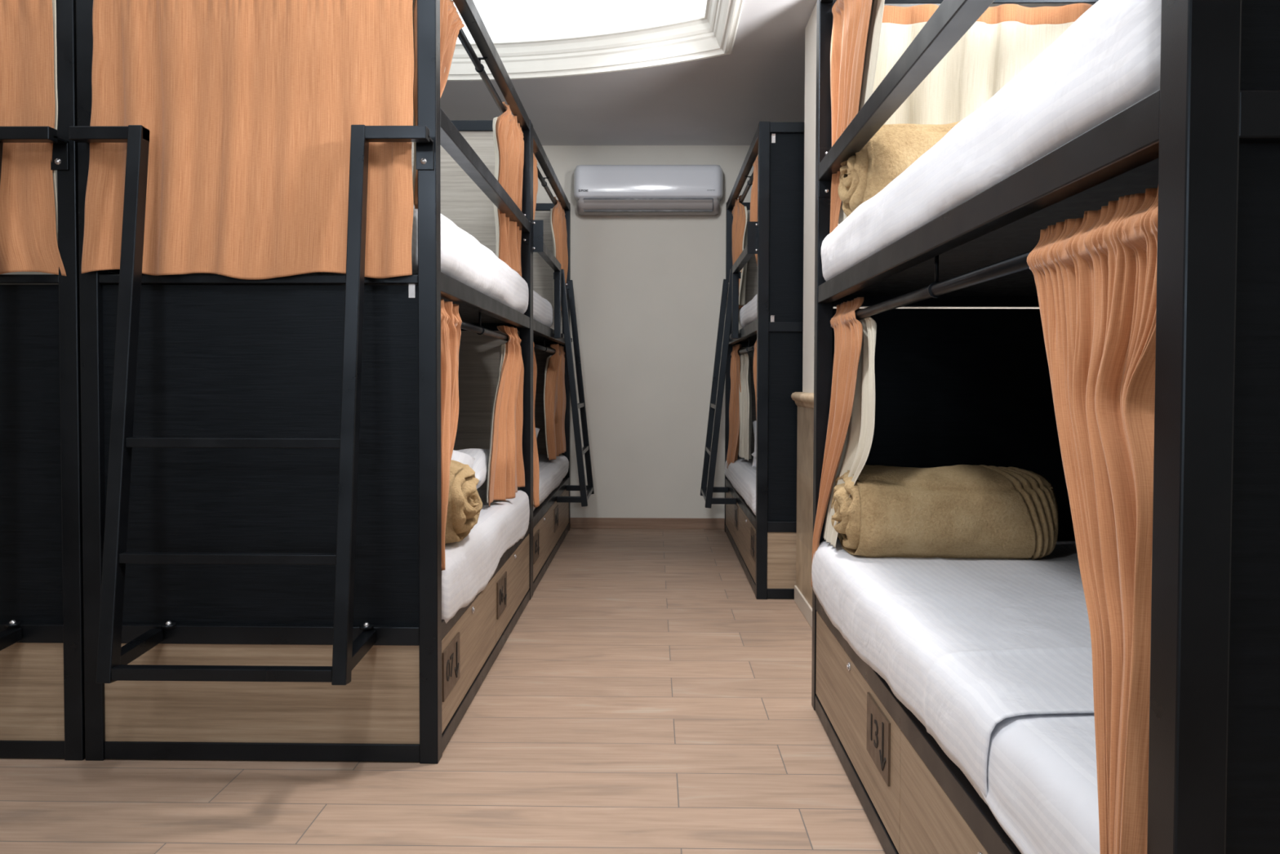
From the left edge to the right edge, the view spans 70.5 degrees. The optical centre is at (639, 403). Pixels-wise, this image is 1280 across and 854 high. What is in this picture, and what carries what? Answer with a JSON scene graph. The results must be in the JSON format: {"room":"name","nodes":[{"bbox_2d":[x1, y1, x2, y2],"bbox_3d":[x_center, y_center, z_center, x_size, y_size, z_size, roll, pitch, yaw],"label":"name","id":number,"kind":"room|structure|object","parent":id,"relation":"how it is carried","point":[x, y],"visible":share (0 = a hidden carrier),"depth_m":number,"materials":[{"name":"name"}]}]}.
{"room":"dormitory","nodes":[
{"label":"dormitory","id":0,"kind":"room"},
{"bbox_2d":[2,145,755,518],"bbox_3d":[-0.825,-0.731,6.357,7.550,3.200,0.120,0,1,1],"label":"wall","id":1,"kind":"structure","parent":0,"point":[647,289],"depth_m":6.29,"materials":[{"name":"beige paint"}]},
{"bbox_2d":[569,517,724,528],"bbox_3d":[-0.830,0.833,6.330,7.350,0.075,0.012,0,1,1],"label":"baseboard","id":2,"kind":"structure","parent":1,"relation":"attached to","point":[575,522],"depth_m":6.31,"materials":[{"name":"wood"}]},
{"bbox_2d":[573,164,723,215],"bbox_3d":[0.056,-1.454,6.159,1.010,0.324,0.209,0,1,1],"label":"air conditioner","id":3,"kind":"object","parent":1,"relation":"attached to","point":[598,189],"visible":1,"depth_m":6.07,"materials":[{"name":"white plastic"}]},
{"bbox_2d":[0,528,885,853],"bbox_3d":[-0.922,1.067,0.441,7.550,0.100,12.000,0,1,1],"label":"floor","id":4,"kind":"structure","parent":0,"point":[643,698],"depth_m":2.40,"materials":[{"name":"brown wood"}]},
{"bbox_2d":[0,0,85,759],"bbox_3d":[-1.970,-0.176,3.241,0.960,2.240,2.117,0,1,1],"label":"bunk bed","id":5,"kind":"object","parent":4,"relation":"on","point":[42,691],"visible":0.41,"depth_m":2.45,"materials":[{"name":"black metal"}]},
{"bbox_2d":[4,621,20,627],"bbox_3d":[-1.690,0.595,2.442,0.036,0.008,0.036,0,1,1],"label":"washer","id":6,"kind":"object","parent":5,"relation":"in","point":[8,624],"depth_m":2.44,"materials":[{"name":"silver metal"}]},
{"bbox_2d":[0,0,66,275],"bbox_3d":[-1.962,-0.775,2.397,0.870,0.876,0.051,0,1,1],"label":"curtain","id":7,"kind":"object","parent":5,"relation":"hanging from","point":[28,96],"visible":0.93,"depth_m":2.40,"materials":[{"name":"orange fabric"}]},
{"bbox_2d":[68,0,531,763],"bbox_3d":[-1.004,-0.173,3.226,0.960,2.240,2.117,0,1,1],"label":"bunk bed","id":8,"kind":"object","parent":4,"relation":"on","point":[261,459],"visible":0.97,"depth_m":2.44,"materials":[{"name":"black metal"}]},
{"bbox_2d":[161,622,176,628],"bbox_3d":[-1.266,0.596,2.435,0.036,0.008,0.036,0,1,1],"label":"washer","id":9,"kind":"object","parent":8,"relation":"in","point":[164,624],"depth_m":2.43,"materials":[{"name":"silver metal"}]},
{"bbox_2d":[81,0,413,279],"bbox_3d":[-1.035,-0.768,2.382,0.883,0.882,0.050,0,1,1],"label":"curtain","id":10,"kind":"object","parent":8,"relation":"hanging from","point":[249,108],"visible":0.96,"depth_m":2.38,"materials":[{"name":"orange fabric"}]},
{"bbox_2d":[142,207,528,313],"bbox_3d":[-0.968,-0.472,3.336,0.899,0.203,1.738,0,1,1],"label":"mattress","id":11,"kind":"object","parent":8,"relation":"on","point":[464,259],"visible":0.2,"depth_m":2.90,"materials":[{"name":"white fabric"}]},
{"bbox_2d":[359,623,373,630],"bbox_3d":[-0.733,0.598,2.427,0.036,0.008,0.036,0,1,1],"label":"washer","id":12,"kind":"object","parent":8,"relation":"in","point":[362,626],"depth_m":2.42,"materials":[{"name":"silver metal"}]},
{"bbox_2d":[412,0,464,208],"bbox_3d":[-0.593,-0.883,2.679,0.079,0.698,0.467,0,1,1],"label":"curtain","id":13,"kind":"object","parent":8,"relation":"hanging from","point":[451,23],"visible":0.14,"depth_m":2.60,"materials":[{"name":"orange fabric"}]},
{"bbox_2d":[440,298,462,570],"bbox_3d":[-0.589,0.079,2.655,0.104,0.763,0.379,0,1,1],"label":"curtain","id":14,"kind":"object","parent":8,"relation":"hanging from","point":[451,320],"visible":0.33,"depth_m":2.60,"materials":[{"name":"orange fabric"}]},
{"bbox_2d":[441,489,529,623],"bbox_3d":[-0.968,0.518,3.363,0.904,0.218,1.743,0,1,1],"label":"mattress","id":15,"kind":"object","parent":8,"relation":"on","point":[472,562],"visible":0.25,"depth_m":3.05,"materials":[{"name":"white fabric"}]},
{"bbox_2d":[451,449,475,469],"bbox_3d":[-0.811,0.286,3.211,0.431,0.242,0.399,0,1,-5],"label":"pillow","id":16,"kind":"object","parent":15,"relation":"on","point":[464,458],"visible":0.05,"depth_m":3.27,"materials":[{"name":"white fabric"}]},
{"bbox_2d":[444,459,482,543],"bbox_3d":[-0.792,0.298,2.819,0.585,0.246,0.403,0,1,1],"label":"rolled blanket","id":17,"kind":"object","parent":15,"relation":"on","point":[464,506],"visible":0.2,"depth_m":2.74,"materials":[{"name":"beige fabric"}]},
{"bbox_2d":[456,448,489,488],"bbox_3d":[-0.825,0.297,3.622,0.505,0.225,0.372,0,1,7],"label":"pillow","id":18,"kind":"object","parent":15,"relation":"on","point":[480,466],"visible":0.17,"depth_m":3.56,"materials":[{"name":"white fabric"}]},
{"bbox_2d":[486,324,524,506],"bbox_3d":[-0.567,0.031,3.851,0.092,0.727,0.695,0,1,-1],"label":"curtain","id":19,"kind":"object","parent":8,"relation":"hanging from","point":[506,473],"visible":1,"depth_m":3.82,"materials":[{"name":"orange fabric"}]},
{"bbox_2d":[492,101,524,276],"bbox_3d":[-0.575,-0.913,3.929,0.103,0.699,0.556,0,1,1],"label":"curtain","id":20,"kind":"object","parent":8,"relation":"hanging from","point":[508,135],"visible":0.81,"depth_m":3.88,"materials":[{"name":"orange fabric"}]},
{"bbox_2d":[531,123,594,596],"bbox_3d":[-0.882,-0.224,5.268,1.140,2.240,1.964,0,1,1],"label":"bunk bed","id":21,"kind":"object","parent":4,"relation":"on","point":[550,521],"visible":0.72,"depth_m":5.40,"materials":[{"name":"black metal"}]},
{"bbox_2d":[533,152,537,219],"bbox_3d":[-0.566,-0.929,4.549,0.073,0.698,0.428,0,1,1],"label":"curtain","id":22,"kind":"object","parent":21,"relation":"hanging from","point":[535,161],"visible":0.05,"depth_m":4.64,"materials":[{"name":"orange fabric"}]},
{"bbox_2d":[533,342,539,507],"bbox_3d":[-0.562,0.075,4.509,0.120,0.850,0.335,0,1,-7],"label":"curtain","id":23,"kind":"object","parent":21,"relation":"hanging from","point":[535,458],"visible":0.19,"depth_m":4.50,"materials":[{"name":"orange fabric"}]},
{"bbox_2d":[533,289,553,327],"bbox_3d":[-0.950,-0.498,4.824,0.888,0.186,0.960,0,1,1],"label":"mattress","id":24,"kind":"object","parent":21,"relation":"on","point":[543,313],"visible":0.13,"depth_m":4.76,"materials":[{"name":"white fabric"}]},
{"bbox_2d":[533,453,568,511],"bbox_3d":[-0.942,0.456,5.283,0.897,0.185,1.830,0,1,1],"label":"mattress","id":25,"kind":"object","parent":21,"relation":"on","point":[552,472],"visible":0.14,"depth_m":5.35,"materials":[{"name":"white fabric"}]},
{"bbox_2d":[535,427,539,438],"bbox_3d":[-0.782,0.259,5.121,0.396,0.235,0.494,0,1,-2],"label":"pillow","id":26,"kind":"object","parent":25,"relation":"on","point":[537,429],"visible":0.02,"depth_m":5.29,"materials":[{"name":"white fabric"}]},
{"bbox_2d":[543,343,565,459],"bbox_3d":[-0.543,-0.021,5.821,0.085,0.721,0.721,0,1,1],"label":"curtain","id":27,"kind":"object","parent":21,"relation":"hanging from","point":[554,391],"visible":1,"depth_m":5.63,"materials":[{"name":"orange fabric"}]},
{"bbox_2d":[550,196,568,311],"bbox_3d":[-0.535,-0.964,5.937,0.090,0.696,0.460,0,1,1],"label":"curtain","id":28,"kind":"object","parent":21,"relation":"hanging from","point":[557,219],"visible":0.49,"depth_m":5.92,"materials":[{"name":"orange fabric"}]},
{"bbox_2d":[700,121,804,599],"bbox_3d":[0.955,-0.217,5.221,1.140,2.240,1.953,0,1,1],"label":"bunk bed","id":29,"kind":"object","parent":4,"relation":"on","point":[764,543],"visible":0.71,"depth_m":4.28,"materials":[{"name":"black metal"}]},
{"bbox_2d":[726,344,751,468],"bbox_3d":[0.630,0.031,5.718,0.130,0.813,0.842,0,1,1],"label":"curtain","id":30,"kind":"object","parent":29,"relation":"hanging from","point":[740,396],"visible":0.99,"depth_m":5.64,"materials":[{"name":"orange fabric"}]},
{"bbox_2d":[724,455,755,515],"bbox_3d":[1.006,0.459,5.238,0.906,0.179,1.820,0,1,1],"label":"mattress","id":31,"kind":"object","parent":29,"relation":"on","point":[740,473],"visible":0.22,"depth_m":5.06,"materials":[{"name":"white fabric"}]},
{"bbox_2d":[751,420,756,466],"bbox_3d":[0.880,0.232,5.245,0.460,0.270,0.319,0,1,7],"label":"pillow","id":32,"kind":"object","parent":31,"relation":"on","point":[754,422],"visible":0.02,"depth_m":5.29,"materials":[{"name":"white fabric"}]},
{"bbox_2d":[732,195,748,308],"bbox_3d":[0.634,-0.958,5.865,0.104,0.699,0.532,0,1,-1],"label":"curtain","id":33,"kind":"object","parent":29,"relation":"hanging from","point":[740,214],"visible":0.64,"depth_m":5.69,"materials":[{"name":"orange fabric"}]},
{"bbox_2d":[739,293,757,327],"bbox_3d":[1.009,-0.484,4.779,0.893,0.163,0.950,0,1,1],"label":"mattress","id":34,"kind":"object","parent":29,"relation":"on","point":[748,313],"visible":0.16,"depth_m":4.74,"materials":[{"name":"white fabric"}]},
{"bbox_2d":[750,154,758,266],"bbox_3d":[0.609,-0.915,4.541,0.079,0.718,0.490,0,1,1],"label":"curtain","id":35,"kind":"object","parent":29,"relation":"hanging from","point":[753,201],"visible":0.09,"depth_m":4.71,"materials":[{"name":"orange fabric"}]},
{"bbox_2d":[753,340,756,419],"bbox_3d":[0.608,-0.010,4.500,0.084,0.668,0.368,0,1,0],"label":"curtain","id":36,"kind":"object","parent":29,"relation":"hanging from","point":[755,344],"visible":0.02,"depth_m":4.51,"materials":[{"name":"orange fabric"}]},
{"bbox_2d":[794,585,812,628],"bbox_3d":[1.764,0.898,3.994,2.090,0.075,0.480,0,1,1],"label":"baseboard","id":37,"kind":"structure","parent":4,"relation":"on","point":[802,604],"depth_m":3.98,"materials":[{"name":"wood"}]},
{"bbox_2d":[811,0,1279,853],"bbox_3d":[1.010,-0.133,1.852,0.960,2.240,1.996,0,1,1],"label":"bunk bed","id":38,"kind":"object","parent":4,"relation":"on","point":[953,386],"visible":0.7,"depth_m":0.90,"materials":[{"name":"black"}]},
{"bbox_2d":[811,297,876,586],"bbox_3d":[0.583,0.138,2.584,0.108,0.869,0.460,0,1,1],"label":"curtain","id":39,"kind":"object","parent":38,"relation":"hanging from","point":[851,417],"visible":0.91,"depth_m":2.59,"materials":[{"name":"orange fabric"}]},
{"bbox_2d":[829,0,884,233],"bbox_3d":[0.606,-0.859,2.503,0.066,0.730,0.538,0,1,0],"label":"curtain","id":40,"kind":"object","parent":38,"relation":"hanging from","point":[856,24],"visible":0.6,"depth_m":2.53,"materials":[{"name":"orange fabric"}]},
{"bbox_2d":[872,3,1093,124],"bbox_3d":[1.044,-0.866,2.739,0.806,0.670,0.044,0,1,1],"label":"curtain","id":41,"kind":"object","parent":38,"relation":"hanging from","point":[1006,38],"visible":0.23,"depth_m":2.73,"materials":[{"name":"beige fabric"}]},
{"bbox_2d":[821,0,1161,281],"bbox_3d":[0.979,-0.414,1.848,0.902,0.182,1.855,0,1,1],"label":"mattress","id":42,"kind":"object","parent":38,"relation":"on","point":[1108,60],"visible":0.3,"depth_m":1.23,"materials":[{"name":"white fabric"}]},
{"bbox_2d":[837,120,960,217],"bbox_3d":[0.866,-0.646,2.527,0.614,0.274,0.346,0,1,1],"label":"rolled blanket","id":43,"kind":"object","parent":42,"relation":"on","point":[894,148],"visible":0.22,"depth_m":2.41,"materials":[{"name":"beige fabric"}]},
{"bbox_2d":[980,712,1100,853],"bbox_3d":[0.974,0.536,1.872,0.907,0.177,1.855,0,1,1],"label":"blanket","id":44,"kind":"object","parent":38,"relation":"on","point":[1042,770],"visible":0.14,"depth_m":1.22,"materials":[{"name":"white fabric"}]},
{"bbox_2d":[811,538,1093,804],"bbox_3d":[0.982,0.526,2.071,0.965,0.188,1.474,0,1,1],"label":"sheet","id":45,"kind":"object","parent":44,"relation":"on","point":[966,646],"visible":0.56,"depth_m":1.83,"materials":[{"name":"white fabric"}]},
{"bbox_2d":[831,464,1058,559],"bbox_3d":[0.850,0.302,2.594,0.607,0.252,0.346,0,1,1],"label":"rolled blanket","id":46,"kind":"object","parent":45,"relation":"on","point":[958,511],"visible":0.99,"depth_m":2.45,"materials":[{"name":"beige fabric"}]},
{"bbox_2d":[1026,185,1158,853],"bbox_3d":[0.580,0.259,1.119,0.108,1.018,0.400,0,1,9],"label":"curtain","id":47,"kind":"object","parent":38,"relation":"hanging from","point":[1096,286],"visible":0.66,"depth_m":1.07,"materials":[{"name":"orange fabric"}]},
{"bbox_2d":[440,0,817,145],"bbox_3d":[-0.914,-1.667,0.373,7.350,0.060,11.800,0,1,1],"label":"ceiling","id":48,"kind":"structure","parent":0,"point":[722,100],"depth_m":5.16,"materials":[{"name":"paint"}]},
{"bbox_2d":[447,0,744,80],"bbox_3d":[-1.062,-1.736,2.109,2.954,0.160,5.514,0,1,1],"label":"trim","id":49,"kind":"structure","parent":48,"relation":"attached to","point":[713,34],"depth_m":4.62,"materials":[{"name":"paint"}]},
{"bbox_2d":[452,0,706,43],"bbox_3d":[-1.062,-1.819,2.132,2.714,0.010,5.224,0,1,1],"label":"ceiling light","id":50,"kind":"object","parent":49,"relation":"attached to","point":[504,20],"visible":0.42,"depth_m":4.36,"materials":[{"name":"white plastic"}]},
{"bbox_2d":[802,1,1039,392],"bbox_3d":[1.784,-0.842,3.958,2.060,1.755,0.440,0,1,1],"label":"wall pillar","id":51,"kind":"structure","parent":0,"point":[811,28],"depth_m":4.03,"materials":[{"name":"paint"}]},
{"bbox_2d":[791,391,813,408],"bbox_3d":[1.756,-0.009,3.960,2.110,0.070,0.502,0,1,1],"label":"trim","id":52,"kind":"structure","parent":51,"relation":"attached to","point":[804,399],"depth_m":3.93,"materials":[{"name":"wood"}]},
{"bbox_2d":[795,405,813,608],"bbox_3d":[1.769,0.443,3.985,2.082,0.865,0.470,0,1,1],"label":"wainscoting","id":53,"kind":"structure","parent":51,"relation":"attached to","point":[805,433],"depth_m":4.01,"materials":[{"name":"wood"}]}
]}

